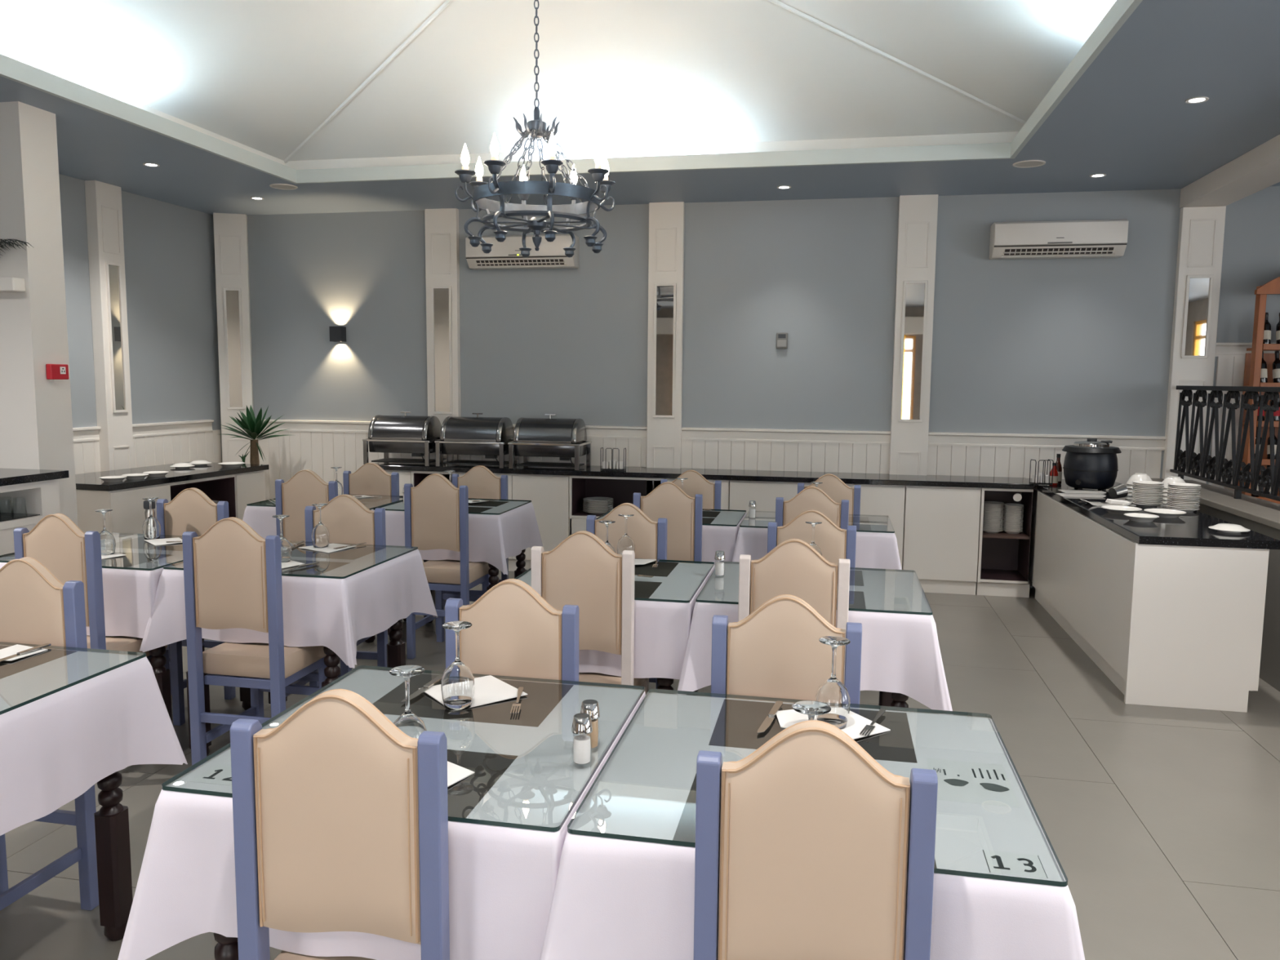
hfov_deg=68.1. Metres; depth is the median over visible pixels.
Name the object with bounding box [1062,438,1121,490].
kettle
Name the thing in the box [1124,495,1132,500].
bowl
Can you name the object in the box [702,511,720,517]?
placemat
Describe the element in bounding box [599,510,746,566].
tablecloth
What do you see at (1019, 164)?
grille
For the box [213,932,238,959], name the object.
dining table
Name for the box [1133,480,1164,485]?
plate
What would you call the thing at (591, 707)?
pepper shaker
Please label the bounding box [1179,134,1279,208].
beam
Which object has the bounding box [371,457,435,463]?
shelf
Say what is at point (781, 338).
thermostat
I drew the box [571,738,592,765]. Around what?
jar
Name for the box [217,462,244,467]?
plate
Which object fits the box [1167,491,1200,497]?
plate
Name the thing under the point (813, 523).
wine glass
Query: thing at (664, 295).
mirror
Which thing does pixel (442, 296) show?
mirror
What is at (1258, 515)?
wall
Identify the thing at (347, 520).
dining chair
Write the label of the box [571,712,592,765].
salt shaker
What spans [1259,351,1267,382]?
wine bottle
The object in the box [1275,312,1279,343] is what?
wine bottle
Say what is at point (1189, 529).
countertop
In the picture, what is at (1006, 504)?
plate
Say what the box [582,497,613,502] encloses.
plate
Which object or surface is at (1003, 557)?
base cabinet
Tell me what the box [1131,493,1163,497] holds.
plate
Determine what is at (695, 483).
dining chair
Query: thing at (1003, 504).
plate
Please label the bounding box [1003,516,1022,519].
plate
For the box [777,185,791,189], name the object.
recessed light
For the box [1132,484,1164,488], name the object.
plate
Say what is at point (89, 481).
countertop
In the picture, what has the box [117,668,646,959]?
tablecloth
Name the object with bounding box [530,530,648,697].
dining chair
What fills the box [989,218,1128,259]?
air conditioner
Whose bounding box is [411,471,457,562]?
base cabinet
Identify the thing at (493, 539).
tablecloth
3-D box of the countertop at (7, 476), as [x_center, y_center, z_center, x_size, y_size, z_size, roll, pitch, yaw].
[-4.442,0.112,3.659,2.055,0.040,3.435,2,6,11]
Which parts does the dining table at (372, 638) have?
leg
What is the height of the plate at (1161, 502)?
0.021 m
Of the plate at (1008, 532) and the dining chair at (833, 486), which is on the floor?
the dining chair at (833, 486)
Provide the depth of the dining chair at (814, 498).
4.73 m
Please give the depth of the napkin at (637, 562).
4.00 m
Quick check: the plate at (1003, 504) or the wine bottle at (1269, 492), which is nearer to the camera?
the wine bottle at (1269, 492)
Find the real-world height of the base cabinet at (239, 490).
0.810 m
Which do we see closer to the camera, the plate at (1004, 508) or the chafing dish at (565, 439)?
the plate at (1004, 508)
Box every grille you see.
[271,184,295,189]
[1014,161,1043,167]
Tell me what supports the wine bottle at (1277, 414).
on the wine rack at (1252, 370)
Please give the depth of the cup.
5.95 m
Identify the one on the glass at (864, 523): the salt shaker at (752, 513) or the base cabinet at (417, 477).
the salt shaker at (752, 513)
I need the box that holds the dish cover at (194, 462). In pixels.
[189,460,211,465]
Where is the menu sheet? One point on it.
(988, 784)
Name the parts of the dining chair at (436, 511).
post, backrest, leg, seat, seat frame, post, leg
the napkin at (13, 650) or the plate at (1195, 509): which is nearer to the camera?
the napkin at (13, 650)
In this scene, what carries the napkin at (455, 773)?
on the glass at (164, 787)
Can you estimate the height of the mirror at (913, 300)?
1.088 m
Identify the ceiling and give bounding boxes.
[0,0,1279,215]
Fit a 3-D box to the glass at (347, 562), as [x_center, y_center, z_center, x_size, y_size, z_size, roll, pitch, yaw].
[-1.465,0.331,4.062,0.796,0.008,0.679,2,6,11]
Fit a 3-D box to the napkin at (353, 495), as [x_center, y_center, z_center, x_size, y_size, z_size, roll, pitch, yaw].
[-1.804,0.107,6.071,0.159,0.005,0.115,-4,8,-39]
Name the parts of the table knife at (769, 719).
blade, handle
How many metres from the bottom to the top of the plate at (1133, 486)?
0.021 m
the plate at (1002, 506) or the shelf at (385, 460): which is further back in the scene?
the shelf at (385, 460)
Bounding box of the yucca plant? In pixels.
[222,405,290,464]
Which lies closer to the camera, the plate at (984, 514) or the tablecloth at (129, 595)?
the tablecloth at (129, 595)
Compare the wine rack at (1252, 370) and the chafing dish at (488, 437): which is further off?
the chafing dish at (488, 437)
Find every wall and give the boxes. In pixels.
[58,173,222,474]
[247,186,1279,586]
[1151,478,1279,691]
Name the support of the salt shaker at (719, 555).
on the glass at (870, 589)
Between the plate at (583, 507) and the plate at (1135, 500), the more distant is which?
the plate at (583, 507)
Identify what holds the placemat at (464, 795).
on the tablecloth at (502, 880)
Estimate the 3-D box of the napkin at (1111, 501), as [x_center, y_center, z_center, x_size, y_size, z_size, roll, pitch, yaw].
[2.904,0.131,5.750,0.122,0.022,0.100,2,6,11]
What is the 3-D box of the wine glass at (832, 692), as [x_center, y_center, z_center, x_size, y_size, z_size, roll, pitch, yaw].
[0.429,0.450,2.104,0.076,0.194,0.076,6,8,43]
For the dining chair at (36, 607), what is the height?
1.048 m
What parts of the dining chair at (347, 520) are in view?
post, backrest, leg, seat frame, post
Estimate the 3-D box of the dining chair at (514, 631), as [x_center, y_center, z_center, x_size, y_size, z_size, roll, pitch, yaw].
[-0.379,0.804,2.367,0.358,1.053,0.414,2,6,11]
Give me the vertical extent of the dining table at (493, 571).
0.802 m
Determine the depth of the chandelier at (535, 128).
5.18 m
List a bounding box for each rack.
[600,447,626,471]
[1029,459,1053,484]
[1237,275,1279,503]
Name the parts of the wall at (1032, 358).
chair rail, chair rail, chair rail, chair rail, chair rail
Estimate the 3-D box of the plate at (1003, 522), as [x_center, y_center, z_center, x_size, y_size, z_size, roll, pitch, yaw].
[2.801,0.330,7.115,0.140,0.021,0.140,2,6,15]
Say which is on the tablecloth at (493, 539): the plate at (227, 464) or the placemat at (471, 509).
the placemat at (471, 509)
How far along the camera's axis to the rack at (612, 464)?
7.59 m
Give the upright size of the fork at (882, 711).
0.003 m
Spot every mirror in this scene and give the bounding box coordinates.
[105,261,128,413]
[222,288,245,408]
[431,285,453,413]
[652,283,676,417]
[897,280,928,422]
[1181,275,1213,358]
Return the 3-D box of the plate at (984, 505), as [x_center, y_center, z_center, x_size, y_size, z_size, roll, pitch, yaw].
[2.654,0.199,7.132,0.160,0.021,0.160,2,6,12]
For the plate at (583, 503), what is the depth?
7.66 m
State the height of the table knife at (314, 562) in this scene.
0.006 m
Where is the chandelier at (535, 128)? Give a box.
[454,0,615,257]
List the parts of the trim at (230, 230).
panel moulding, panel moulding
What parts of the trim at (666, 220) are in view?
panel moulding, panel moulding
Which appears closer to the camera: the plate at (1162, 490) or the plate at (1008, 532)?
the plate at (1162, 490)
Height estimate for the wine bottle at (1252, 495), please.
0.244 m
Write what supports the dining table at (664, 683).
on the floor
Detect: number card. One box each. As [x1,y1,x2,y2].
[190,764,231,786]
[982,849,1048,878]
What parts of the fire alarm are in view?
press plate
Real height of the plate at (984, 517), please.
0.021 m
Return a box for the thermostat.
[776,333,787,348]
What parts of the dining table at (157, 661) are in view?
leg, leg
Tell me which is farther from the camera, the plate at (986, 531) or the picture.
the plate at (986, 531)
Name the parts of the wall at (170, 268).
chair rail, chair rail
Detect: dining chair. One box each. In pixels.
[0,556,98,911]
[13,513,169,669]
[151,487,235,725]
[182,516,326,770]
[230,688,449,959]
[275,469,337,541]
[285,493,387,698]
[342,462,399,495]
[404,473,490,659]
[435,465,508,634]
[444,578,578,684]
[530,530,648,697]
[586,502,667,693]
[633,481,702,564]
[660,470,721,511]
[693,720,937,959]
[711,594,862,707]
[737,538,849,677]
[767,509,856,567]
[775,486,848,559]
[797,473,861,514]
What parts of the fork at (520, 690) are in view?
handle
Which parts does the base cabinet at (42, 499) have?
rail, shelf rail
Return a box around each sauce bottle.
[1049,462,1057,485]
[1055,453,1062,484]
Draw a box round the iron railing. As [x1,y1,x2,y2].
[1169,385,1279,501]
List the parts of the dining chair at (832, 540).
post, post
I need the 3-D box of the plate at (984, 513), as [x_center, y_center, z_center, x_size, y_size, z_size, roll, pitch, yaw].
[2.655,0.258,7.138,0.160,0.021,0.160,5,7,36]
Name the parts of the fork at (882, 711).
handle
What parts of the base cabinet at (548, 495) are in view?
door, door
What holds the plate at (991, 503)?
on the plate at (984, 505)
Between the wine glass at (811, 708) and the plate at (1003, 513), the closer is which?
the wine glass at (811, 708)
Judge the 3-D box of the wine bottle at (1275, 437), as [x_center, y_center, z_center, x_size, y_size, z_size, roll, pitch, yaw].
[4.538,-0.259,6.793,0.065,0.244,0.095,3,6,18]
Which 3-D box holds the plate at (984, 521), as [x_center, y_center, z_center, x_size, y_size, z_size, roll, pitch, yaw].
[2.655,0.316,7.144,0.160,0.021,0.160,-1,6,-11]
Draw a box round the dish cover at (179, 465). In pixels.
[169,462,195,468]
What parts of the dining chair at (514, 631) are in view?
post, post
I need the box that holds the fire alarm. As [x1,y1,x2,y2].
[45,364,68,382]
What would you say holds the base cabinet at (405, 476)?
on the floor
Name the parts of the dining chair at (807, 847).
post, post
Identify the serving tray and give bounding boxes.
[1055,493,1106,497]
[1057,489,1106,493]
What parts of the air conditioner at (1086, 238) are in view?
panel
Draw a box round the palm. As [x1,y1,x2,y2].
[0,239,34,257]
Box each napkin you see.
[0,644,47,661]
[101,552,125,559]
[143,537,182,546]
[281,560,305,568]
[298,542,355,552]
[352,495,373,497]
[418,675,527,711]
[447,761,474,786]
[468,499,484,502]
[635,558,656,564]
[776,709,890,739]
[1105,498,1130,504]
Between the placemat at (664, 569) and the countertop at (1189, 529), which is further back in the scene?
the countertop at (1189, 529)
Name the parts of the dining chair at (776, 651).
post, post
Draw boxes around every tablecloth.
[0,562,163,638]
[0,644,187,835]
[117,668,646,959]
[139,549,437,668]
[242,501,403,538]
[373,499,543,574]
[516,562,715,679]
[539,692,1084,959]
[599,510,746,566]
[677,601,953,715]
[732,526,902,569]
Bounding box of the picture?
[943,778,1009,791]
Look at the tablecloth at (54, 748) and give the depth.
2.40 m
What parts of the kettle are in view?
thermostat knob, lid, lid knob, ladle handle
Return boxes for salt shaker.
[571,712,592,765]
[714,551,724,575]
[748,500,755,518]
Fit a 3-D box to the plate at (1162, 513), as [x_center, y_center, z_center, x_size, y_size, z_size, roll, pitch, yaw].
[2.929,0.188,5.288,0.210,0.029,0.210,1,6,3]
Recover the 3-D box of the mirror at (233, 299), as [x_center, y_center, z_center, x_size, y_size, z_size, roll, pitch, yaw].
[-3.622,-1.168,8.455,0.151,1.070,0.014,-1,6,-13]
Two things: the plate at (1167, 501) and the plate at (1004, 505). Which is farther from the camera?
the plate at (1004, 505)
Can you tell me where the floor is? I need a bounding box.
[0,570,1279,959]
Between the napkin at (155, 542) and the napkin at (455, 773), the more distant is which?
the napkin at (155, 542)
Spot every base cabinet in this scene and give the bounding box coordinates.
[0,479,60,555]
[75,470,265,533]
[384,470,411,495]
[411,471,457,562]
[457,471,569,572]
[568,475,664,535]
[664,478,729,509]
[728,480,905,568]
[902,485,981,595]
[976,488,1033,597]
[1028,489,1269,712]
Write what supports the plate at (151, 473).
on the countertop at (89, 481)
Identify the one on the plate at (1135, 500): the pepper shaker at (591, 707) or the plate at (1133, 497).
the plate at (1133, 497)
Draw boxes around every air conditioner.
[465,234,578,269]
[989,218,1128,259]
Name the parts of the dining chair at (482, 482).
leg, post, backrest, post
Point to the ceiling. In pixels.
(355, 105)
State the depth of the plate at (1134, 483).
5.63 m
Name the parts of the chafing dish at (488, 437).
leg, lid, leg, rim frame, lid, leg, lid, leg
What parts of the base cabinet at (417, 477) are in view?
frame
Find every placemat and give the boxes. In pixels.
[0,645,76,679]
[372,673,573,727]
[447,749,517,817]
[468,501,507,506]
[468,506,492,512]
[634,561,679,577]
[634,581,662,598]
[672,773,937,868]
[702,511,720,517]
[702,517,715,524]
[708,698,917,763]
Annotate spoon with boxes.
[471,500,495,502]
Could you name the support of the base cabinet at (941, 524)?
on the floor
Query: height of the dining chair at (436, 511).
1.053 m
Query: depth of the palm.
5.00 m
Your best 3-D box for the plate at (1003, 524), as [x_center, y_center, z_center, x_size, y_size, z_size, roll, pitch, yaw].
[2.801,0.350,7.118,0.140,0.021,0.140,1,6,5]
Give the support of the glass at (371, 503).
on the tablecloth at (260, 518)
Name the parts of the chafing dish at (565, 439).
leg, lid, leg, lid, rim frame, leg, lid, leg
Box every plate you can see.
[98,475,126,482]
[121,473,148,479]
[142,471,168,476]
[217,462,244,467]
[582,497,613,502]
[582,501,613,505]
[582,502,613,506]
[582,503,613,507]
[582,505,613,509]
[582,506,613,511]
[582,508,613,512]
[582,510,607,514]
[583,499,613,503]
[982,524,1003,527]
[982,525,1002,528]
[982,527,1003,529]
[982,528,1002,531]
[982,529,1002,533]
[983,506,1004,509]
[983,507,1004,510]
[983,508,1004,511]
[983,510,1003,512]
[983,512,1003,515]
[983,514,1003,516]
[983,515,1003,518]
[983,516,1003,519]
[983,518,1003,520]
[983,519,1003,522]
[983,520,1003,523]
[983,522,1003,524]
[983,523,1003,525]
[984,501,1004,505]
[984,503,1004,506]
[984,505,1004,507]
[1002,528,1022,531]
[1003,512,1022,515]
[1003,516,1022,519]
[1003,517,1022,521]
[1003,519,1022,522]
[1003,520,1022,524]
[1003,521,1022,524]
[1003,523,1022,526]
[1003,524,1022,528]
[1003,525,1022,528]
[1003,526,1022,530]
[1003,529,1022,533]
[1004,503,1023,506]
[1004,505,1023,508]
[1004,506,1023,509]
[1004,507,1023,511]
[1004,508,1023,511]
[1004,510,1023,513]
[1004,511,1023,515]
[1004,514,1023,517]
[1004,515,1023,518]
[1101,505,1142,514]
[1124,512,1159,522]
[1130,501,1162,507]
[1131,488,1163,492]
[1131,489,1163,493]
[1131,491,1163,496]
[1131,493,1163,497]
[1131,494,1163,499]
[1131,496,1163,501]
[1131,497,1163,502]
[1131,499,1163,504]
[1132,482,1164,487]
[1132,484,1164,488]
[1132,485,1164,490]
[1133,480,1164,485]
[1143,508,1186,517]
[1165,504,1199,509]
[1166,495,1199,500]
[1166,497,1199,502]
[1166,498,1199,504]
[1166,500,1199,506]
[1166,502,1199,507]
[1166,506,1199,512]
[1167,482,1200,487]
[1167,484,1200,489]
[1167,486,1200,491]
[1167,488,1200,493]
[1167,489,1200,494]
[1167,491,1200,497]
[1167,493,1199,498]
[1208,523,1250,533]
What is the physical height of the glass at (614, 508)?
0.008 m
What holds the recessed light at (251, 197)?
in the ceiling
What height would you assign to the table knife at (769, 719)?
0.006 m
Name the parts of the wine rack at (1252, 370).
post, panel, shelf rail, shelf rail, shelf rail, shelf rail, shelf rail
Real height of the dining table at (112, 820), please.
0.802 m
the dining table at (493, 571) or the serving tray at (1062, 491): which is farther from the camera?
the serving tray at (1062, 491)
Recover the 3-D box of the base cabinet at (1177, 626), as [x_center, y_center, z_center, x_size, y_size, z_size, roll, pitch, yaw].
[2.978,0.577,5.959,0.586,0.806,2.787,2,6,11]
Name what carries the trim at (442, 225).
attached to the wall at (1032, 358)
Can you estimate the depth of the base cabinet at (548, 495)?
7.66 m
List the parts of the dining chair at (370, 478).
post, post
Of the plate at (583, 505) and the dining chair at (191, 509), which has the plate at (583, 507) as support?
the plate at (583, 505)
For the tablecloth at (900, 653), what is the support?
on the dining table at (886, 699)
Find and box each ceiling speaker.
[269,183,297,190]
[1013,160,1045,168]
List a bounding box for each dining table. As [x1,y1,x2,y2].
[93,771,133,941]
[149,645,250,722]
[186,619,405,756]
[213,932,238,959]
[364,617,406,643]
[387,548,527,640]
[657,677,697,695]
[878,691,908,711]
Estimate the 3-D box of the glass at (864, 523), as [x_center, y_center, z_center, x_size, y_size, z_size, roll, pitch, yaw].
[0.980,0.227,5.248,0.800,0.008,0.599,2,6,11]
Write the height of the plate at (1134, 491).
0.021 m
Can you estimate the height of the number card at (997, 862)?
0.001 m
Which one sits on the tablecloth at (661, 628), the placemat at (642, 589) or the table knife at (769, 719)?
the placemat at (642, 589)
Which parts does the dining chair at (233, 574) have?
post, backrest, leg, seat frame, seat, post, leg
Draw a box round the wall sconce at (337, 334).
[328,326,346,342]
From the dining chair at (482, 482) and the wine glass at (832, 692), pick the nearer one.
the wine glass at (832, 692)
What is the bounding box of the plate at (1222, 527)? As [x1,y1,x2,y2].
[1208,523,1250,533]
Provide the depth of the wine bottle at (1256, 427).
6.80 m
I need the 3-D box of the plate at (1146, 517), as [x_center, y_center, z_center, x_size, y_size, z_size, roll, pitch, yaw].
[2.704,0.204,5.111,0.170,0.029,0.170,6,8,41]
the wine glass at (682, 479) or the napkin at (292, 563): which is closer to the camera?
the napkin at (292, 563)
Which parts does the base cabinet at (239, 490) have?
panel, panel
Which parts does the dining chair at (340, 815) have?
post, seat, post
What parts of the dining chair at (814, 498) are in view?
post, backrest, post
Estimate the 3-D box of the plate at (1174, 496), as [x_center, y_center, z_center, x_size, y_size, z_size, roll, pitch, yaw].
[3.154,0.098,5.496,0.170,0.021,0.170,-4,8,-39]
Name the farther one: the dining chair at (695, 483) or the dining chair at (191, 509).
the dining chair at (695, 483)
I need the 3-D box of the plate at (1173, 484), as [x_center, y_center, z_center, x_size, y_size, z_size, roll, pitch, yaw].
[3.152,0.035,5.488,0.170,0.021,0.170,3,6,19]
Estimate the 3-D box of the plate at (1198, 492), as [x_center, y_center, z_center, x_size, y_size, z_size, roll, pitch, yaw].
[3.152,0.077,5.493,0.170,0.021,0.170,-3,7,-33]
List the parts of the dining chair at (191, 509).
post, leg, backrest, post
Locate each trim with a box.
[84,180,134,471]
[213,213,253,463]
[424,208,461,482]
[646,201,684,494]
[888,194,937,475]
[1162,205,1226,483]
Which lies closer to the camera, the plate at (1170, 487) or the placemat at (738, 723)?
the placemat at (738, 723)
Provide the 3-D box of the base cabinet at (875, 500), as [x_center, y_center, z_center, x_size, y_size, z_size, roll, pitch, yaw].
[1.379,0.402,7.466,1.316,0.808,0.452,2,6,11]
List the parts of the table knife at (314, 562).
blade, handle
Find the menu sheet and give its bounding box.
[925,758,1021,807]
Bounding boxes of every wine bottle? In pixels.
[1251,484,1258,497]
[1254,426,1262,454]
[1257,391,1264,421]
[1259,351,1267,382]
[1262,312,1271,343]
[1263,465,1271,493]
[1266,426,1277,459]
[1269,400,1279,421]
[1271,351,1279,382]
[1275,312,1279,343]
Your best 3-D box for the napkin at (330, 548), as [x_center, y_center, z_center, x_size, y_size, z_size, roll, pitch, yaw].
[-1.399,0.303,4.266,0.201,0.005,0.174,4,7,32]
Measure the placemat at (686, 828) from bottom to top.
0.001 m
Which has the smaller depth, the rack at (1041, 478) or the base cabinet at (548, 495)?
the rack at (1041, 478)
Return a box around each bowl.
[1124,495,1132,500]
[1126,472,1152,484]
[1126,484,1133,488]
[1161,475,1186,488]
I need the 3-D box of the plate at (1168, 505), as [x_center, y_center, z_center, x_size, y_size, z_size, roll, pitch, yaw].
[3.151,0.160,5.502,0.170,0.021,0.170,-3,7,-31]
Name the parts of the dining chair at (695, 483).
post, backrest, post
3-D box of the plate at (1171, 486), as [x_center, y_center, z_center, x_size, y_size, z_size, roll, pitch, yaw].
[3.154,0.045,5.490,0.170,0.021,0.170,4,7,29]
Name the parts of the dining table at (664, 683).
leg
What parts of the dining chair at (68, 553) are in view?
post, backrest, post, seat, leg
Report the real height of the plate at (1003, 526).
0.021 m
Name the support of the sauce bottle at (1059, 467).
on the countertop at (1189, 529)
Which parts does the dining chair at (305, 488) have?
post, post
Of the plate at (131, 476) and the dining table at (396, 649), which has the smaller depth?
the dining table at (396, 649)
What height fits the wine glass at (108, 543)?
0.194 m
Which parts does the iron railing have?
rail, rail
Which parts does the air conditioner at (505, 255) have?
panel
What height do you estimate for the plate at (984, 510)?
0.021 m
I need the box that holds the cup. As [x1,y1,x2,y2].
[1108,483,1128,498]
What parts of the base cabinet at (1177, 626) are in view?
door, panel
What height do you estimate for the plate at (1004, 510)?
0.021 m
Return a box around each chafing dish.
[362,411,448,466]
[434,413,519,468]
[507,413,591,471]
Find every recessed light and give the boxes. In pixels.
[142,162,159,167]
[250,196,263,199]
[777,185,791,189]
[1089,173,1106,177]
[1185,96,1208,103]
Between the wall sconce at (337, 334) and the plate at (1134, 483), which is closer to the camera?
the plate at (1134, 483)
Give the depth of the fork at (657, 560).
3.91 m
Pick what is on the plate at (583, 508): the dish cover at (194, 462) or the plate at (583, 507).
the plate at (583, 507)
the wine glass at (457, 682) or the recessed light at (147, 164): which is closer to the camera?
the wine glass at (457, 682)
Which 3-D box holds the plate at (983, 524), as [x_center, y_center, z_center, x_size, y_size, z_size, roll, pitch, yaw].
[2.654,0.345,7.147,0.160,0.021,0.160,1,6,5]
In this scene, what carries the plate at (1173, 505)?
on the plate at (1168, 505)
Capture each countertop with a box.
[0,467,69,486]
[75,461,269,491]
[374,462,1038,489]
[1026,478,1279,549]
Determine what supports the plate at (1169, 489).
on the plate at (1198, 492)
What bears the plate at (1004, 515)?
on the plate at (1004, 514)
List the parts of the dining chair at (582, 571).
post, backrest, seat, post, leg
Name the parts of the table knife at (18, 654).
blade, handle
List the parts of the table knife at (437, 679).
blade, handle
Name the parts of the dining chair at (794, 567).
post, backrest, post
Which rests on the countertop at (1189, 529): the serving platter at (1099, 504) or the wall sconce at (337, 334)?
the serving platter at (1099, 504)
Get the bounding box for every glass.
[0,532,182,570]
[0,641,146,715]
[94,509,115,555]
[142,497,160,539]
[161,665,644,831]
[163,540,417,578]
[246,493,403,510]
[271,515,291,562]
[311,502,329,547]
[330,466,342,495]
[373,497,531,515]
[389,665,426,738]
[440,621,474,710]
[444,470,455,481]
[514,558,714,602]
[567,688,1067,886]
[596,507,746,526]
[599,520,616,553]
[617,513,635,555]
[676,477,688,490]
[695,561,932,614]
[739,511,894,533]
[791,700,831,719]
[804,520,822,555]
[810,481,822,487]
[815,635,850,729]
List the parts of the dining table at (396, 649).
leg, leg, leg, leg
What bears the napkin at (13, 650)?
on the glass at (142, 655)
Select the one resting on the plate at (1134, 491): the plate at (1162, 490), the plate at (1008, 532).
the plate at (1162, 490)
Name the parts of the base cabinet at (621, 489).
drawer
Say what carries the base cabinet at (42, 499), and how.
on the floor
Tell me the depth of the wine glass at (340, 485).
6.03 m
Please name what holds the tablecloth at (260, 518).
on the dining table at (372, 638)
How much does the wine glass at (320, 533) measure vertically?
0.194 m
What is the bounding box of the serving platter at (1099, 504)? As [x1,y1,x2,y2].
[1080,498,1131,506]
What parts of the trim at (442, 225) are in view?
panel moulding, panel moulding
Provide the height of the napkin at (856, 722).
0.005 m
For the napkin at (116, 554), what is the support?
on the glass at (140, 554)
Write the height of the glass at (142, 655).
0.008 m
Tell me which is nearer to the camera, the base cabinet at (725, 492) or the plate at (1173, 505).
the plate at (1173, 505)
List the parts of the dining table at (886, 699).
leg, leg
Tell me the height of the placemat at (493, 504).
0.001 m
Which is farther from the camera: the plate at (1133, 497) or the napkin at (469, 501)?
the napkin at (469, 501)
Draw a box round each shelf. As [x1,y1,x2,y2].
[0,512,39,521]
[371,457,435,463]
[443,459,508,465]
[515,462,584,467]
[982,528,1029,539]
[1246,347,1279,351]
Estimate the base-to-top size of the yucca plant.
1.338 m
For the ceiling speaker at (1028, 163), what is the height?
0.008 m
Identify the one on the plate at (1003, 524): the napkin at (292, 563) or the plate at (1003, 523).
the plate at (1003, 523)
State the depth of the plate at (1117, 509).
5.41 m
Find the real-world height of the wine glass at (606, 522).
0.194 m
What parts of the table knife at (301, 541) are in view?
handle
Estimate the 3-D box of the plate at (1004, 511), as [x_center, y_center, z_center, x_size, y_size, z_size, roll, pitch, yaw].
[2.802,0.253,7.106,0.140,0.021,0.140,-5,8,-41]
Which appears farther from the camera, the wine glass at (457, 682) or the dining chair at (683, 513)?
the dining chair at (683, 513)
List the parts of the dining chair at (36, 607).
post, backrest, post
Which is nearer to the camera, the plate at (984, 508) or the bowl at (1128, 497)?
the bowl at (1128, 497)
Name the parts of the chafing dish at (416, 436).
leg, lid, leg, lid, rim frame, leg, lid, leg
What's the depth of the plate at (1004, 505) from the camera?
7.05 m
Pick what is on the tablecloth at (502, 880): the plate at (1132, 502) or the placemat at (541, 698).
the placemat at (541, 698)
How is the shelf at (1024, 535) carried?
attached to the base cabinet at (1003, 557)
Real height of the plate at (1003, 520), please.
0.021 m
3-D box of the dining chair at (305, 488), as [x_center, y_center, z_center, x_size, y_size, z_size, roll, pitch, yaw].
[-1.869,0.447,5.604,0.364,1.053,0.414,2,6,9]
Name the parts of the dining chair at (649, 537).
post, backrest, post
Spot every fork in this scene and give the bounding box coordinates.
[333,542,365,549]
[510,686,523,713]
[634,574,653,577]
[652,558,659,567]
[859,708,885,736]
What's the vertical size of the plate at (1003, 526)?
0.021 m
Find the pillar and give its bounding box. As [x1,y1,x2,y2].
[0,101,78,526]
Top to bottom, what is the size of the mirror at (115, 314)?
1.130 m
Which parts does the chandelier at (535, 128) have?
bulb, bulb, bulb, arm, arm, arm, bulb, arm, rod, crown, arm, bulb, arm, arm, bulb, arm, bulb, bulb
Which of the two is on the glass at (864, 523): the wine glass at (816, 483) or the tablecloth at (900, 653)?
the wine glass at (816, 483)
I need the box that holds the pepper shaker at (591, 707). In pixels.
[580,699,599,748]
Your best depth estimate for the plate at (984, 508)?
7.07 m
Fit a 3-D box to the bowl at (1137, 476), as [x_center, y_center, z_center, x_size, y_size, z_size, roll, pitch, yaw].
[3.188,-0.007,6.036,0.158,0.070,0.158,2,6,11]
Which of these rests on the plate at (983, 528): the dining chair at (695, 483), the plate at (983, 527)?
the plate at (983, 527)
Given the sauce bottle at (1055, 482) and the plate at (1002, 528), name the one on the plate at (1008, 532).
the plate at (1002, 528)
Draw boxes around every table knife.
[0,643,51,662]
[281,561,319,571]
[291,540,304,548]
[400,674,443,702]
[757,700,782,733]
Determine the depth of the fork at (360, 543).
4.26 m
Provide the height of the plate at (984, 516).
0.021 m
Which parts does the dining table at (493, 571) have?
leg, leg, leg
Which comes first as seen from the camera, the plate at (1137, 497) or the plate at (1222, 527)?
the plate at (1222, 527)
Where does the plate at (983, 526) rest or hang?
on the plate at (983, 527)
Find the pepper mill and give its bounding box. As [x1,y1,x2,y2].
[143,500,155,519]
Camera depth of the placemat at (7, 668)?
2.57 m
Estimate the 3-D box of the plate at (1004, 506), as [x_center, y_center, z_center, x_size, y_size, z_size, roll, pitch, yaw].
[2.804,0.213,7.102,0.140,0.021,0.140,-3,7,-33]
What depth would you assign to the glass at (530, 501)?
5.74 m
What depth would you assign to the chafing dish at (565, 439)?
7.65 m
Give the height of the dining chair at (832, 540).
1.038 m
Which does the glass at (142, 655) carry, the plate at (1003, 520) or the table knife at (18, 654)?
the table knife at (18, 654)
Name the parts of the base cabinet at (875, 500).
door, door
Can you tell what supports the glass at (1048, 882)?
on the tablecloth at (613, 899)
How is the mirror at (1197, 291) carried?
attached to the wall at (1032, 358)

